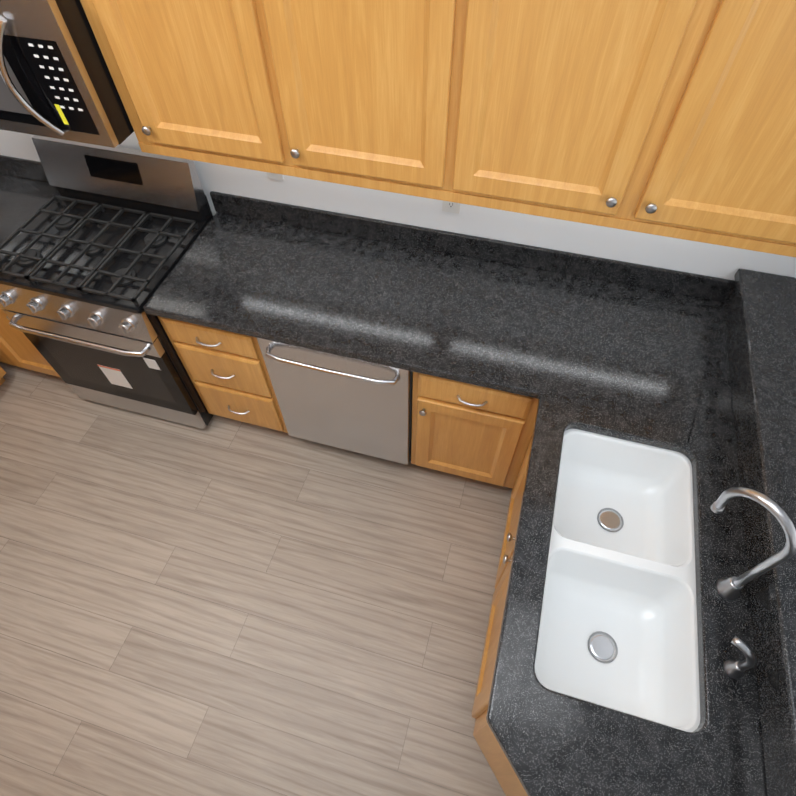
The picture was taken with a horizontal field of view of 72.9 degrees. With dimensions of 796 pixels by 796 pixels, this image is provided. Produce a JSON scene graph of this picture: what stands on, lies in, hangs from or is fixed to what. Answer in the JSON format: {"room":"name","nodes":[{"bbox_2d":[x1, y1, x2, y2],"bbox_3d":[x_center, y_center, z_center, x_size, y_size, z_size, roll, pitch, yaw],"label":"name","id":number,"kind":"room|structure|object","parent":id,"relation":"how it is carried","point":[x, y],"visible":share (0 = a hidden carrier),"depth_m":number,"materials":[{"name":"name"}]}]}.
{"room":"kitchen","nodes":[
{"label":"kitchen","id":0,"kind":"room"},
{"bbox_2d":[0,362,531,795],"bbox_3d":[0.045,1.943,1.613,7.120,0.050,5.120,13,56,10],"label":"floor","id":1,"kind":"structure","parent":0,"point":[220,606],"depth_m":2.33,"materials":[{"name":"brown wood"}]},
{"bbox_2d":[0,367,5,385],"bbox_3d":[-2.539,-0.124,2.550,0.691,0.868,0.702,13,56,10],"label":"base cabinet","id":2,"kind":"object","parent":1,"relation":"on","point":[2,374],"visible":1,"depth_m":2.96,"materials":[{"name":"brown wood"}]},
{"bbox_2d":[0,308,59,376],"bbox_3d":[-2.168,-0.615,2.895,1.074,0.868,0.651,13,56,10],"label":"base cabinet","id":3,"kind":"object","parent":1,"relation":"on","point":[18,348],"visible":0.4,"depth_m":2.81,"materials":[{"name":"brown wood"}]},
{"bbox_2d":[0,155,60,249],"bbox_3d":[-1.841,-0.834,2.424,0.388,0.141,0.650,13,56,10],"label":"countertop","id":4,"kind":"structure","parent":3,"relation":"on","point":[25,188],"depth_m":2.55,"materials":[{"name":"black stone"}]},
{"bbox_2d":[0,135,212,428],"bbox_3d":[-1.298,-0.463,2.582,0.756,1.185,0.714,13,56,10],"label":"range","id":5,"kind":"object","parent":1,"relation":"on","point":[93,254],"visible":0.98,"depth_m":2.33,"materials":[{"name":"silver metal"}]},
{"bbox_2d":[157,316,287,432],"bbox_3d":[-0.694,-0.280,2.640,0.452,0.868,0.651,13,56,10],"label":"base cabinet","id":6,"kind":"object","parent":1,"relation":"on","point":[227,372],"visible":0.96,"depth_m":2.38,"materials":[{"name":"brown wood"}]},
{"bbox_2d":[143,191,795,451],"bbox_3d":[0.301,-0.320,1.998,2.566,0.199,0.755,13,56,10],"label":"countertop","id":7,"kind":"structure","parent":6,"relation":"on","point":[698,371],"depth_m":2.06,"materials":[{"name":"black stone"}]},
{"bbox_2d":[257,338,412,464],"bbox_3d":[-0.179,-0.139,2.535,0.622,0.866,0.650,13,56,10],"label":"dishwasher","id":8,"kind":"object","parent":1,"relation":"on","point":[352,404],"visible":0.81,"depth_m":2.29,"materials":[{"name":"silver metal"}]},
{"bbox_2d":[411,372,537,487],"bbox_3d":[0.373,-0.037,2.455,0.496,0.868,0.651,13,56,10],"label":"base cabinet","id":9,"kind":"object","parent":1,"relation":"on","point":[476,432],"visible":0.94,"depth_m":2.21,"materials":[{"name":"brown wood"}]},
{"bbox_2d":[473,715,527,795],"bbox_3d":[0.375,1.179,1.589,0.298,0.868,0.284,13,56,10],"label":"base cabinet","id":10,"kind":"object","parent":1,"relation":"on","point":[499,763],"depth_m":1.72,"materials":[{"name":"brown wood"}]},
{"bbox_2d":[486,419,587,779],"bbox_3d":[0.371,0.537,1.486,0.147,0.039,1.301,13,56,10],"label":"countertop","id":11,"kind":"structure","parent":10,"relation":"on","point":[511,687],"depth_m":1.46,"materials":[{"name":"black stone"}]},
{"bbox_2d":[520,671,723,795],"bbox_3d":[0.436,1.009,1.051,0.390,0.199,0.750,13,56,10],"label":"countertop","id":12,"kind":"structure","parent":10,"relation":"on","point":[573,746],"depth_m":1.25,"materials":[{"name":"black stone"}]},
{"bbox_2d":[680,427,795,795],"bbox_3d":[0.974,0.763,1.220,0.540,0.199,1.620,13,56,10],"label":"countertop","id":13,"kind":"structure","parent":10,"relation":"on","point":[758,708],"depth_m":1.39,"materials":[{"name":"black stone"}]},
{"bbox_2d":[535,429,699,731],"bbox_3d":[0.645,0.518,1.643,0.458,0.195,0.858,13,56,10],"label":"sink","id":14,"kind":"object","parent":13,"relation":"in","point":[618,627],"visible":0.9,"depth_m":1.64,"materials":[{"name":"white ceramic"}]},
{"bbox_2d":[723,636,755,678],"bbox_3d":[0.826,0.631,1.309,0.079,0.129,0.064,13,56,10],"label":"soap dispenser","id":15,"kind":"object","parent":13,"relation":"on","point":[733,669],"visible":0.98,"depth_m":1.29,"materials":[{"name":"silver metal"}]},
{"bbox_2d":[711,487,795,599],"bbox_3d":[0.860,0.362,1.353,0.162,0.370,0.160,13,56,10],"label":"faucet","id":16,"kind":"object","parent":13,"relation":"on","point":[730,588],"visible":1,"depth_m":1.28,"materials":[{"name":"silver metal"}]},
{"bbox_2d":[0,129,795,280],"bbox_3d":[0.718,-0.866,1.812,7.120,2.870,0.120,13,56,10],"label":"wall","id":17,"kind":"structure","parent":0,"point":[696,257],"depth_m":2.14,"materials":[{"name":"white paint"}]},
{"bbox_2d":[0,0,133,147],"bbox_3d":[-1.268,-1.188,1.803,0.756,0.440,0.466,13,56,10],"label":"microwave","id":18,"kind":"object","parent":17,"relation":"attached to","point":[56,81],"visible":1,"depth_m":1.67,"materials":[{"name":"silver metal"}]},
{"bbox_2d":[80,0,283,174],"bbox_3d":[-0.602,-1.230,1.542,0.577,0.957,0.329,13,56,10],"label":"upper cabinet","id":19,"kind":"object","parent":17,"relation":"attached to","point":[187,75],"depth_m":1.64,"materials":[{"name":"brown wood"}]},
{"bbox_2d":[267,172,283,180],"bbox_3d":[-0.509,-0.942,2.194,0.070,0.115,0.008,13,56,10],"label":"outlet","id":20,"kind":"object","parent":17,"relation":"attached to","point":[275,176],"visible":0.15,"depth_m":2.23,"materials":[{"name":"white plastic"}]},
{"bbox_2d":[248,0,451,199],"bbox_3d":[-0.065,-1.108,1.449,0.540,0.957,0.329,13,56,10],"label":"upper cabinet","id":21,"kind":"object","parent":17,"relation":"attached to","point":[358,89],"depth_m":1.52,"materials":[{"name":"brown wood"}]},
{"bbox_2d":[442,201,459,213],"bbox_3d":[0.208,-0.768,2.086,0.070,0.115,0.007,13,56,10],"label":"duplex electrical outlet","id":22,"kind":"object","parent":17,"relation":"attached to","point":[451,207],"visible":0.42,"depth_m":2.11,"materials":[{"name":"white plastic"}]},
{"bbox_2d":[440,0,795,255],"bbox_3d":[0.721,-0.929,1.313,1.095,0.957,0.329,13,56,10],"label":"upper cabinet","id":23,"kind":"object","parent":17,"relation":"attached to","point":[672,118],"depth_m":1.39,"materials":[{"name":"brown wood"}]}
]}

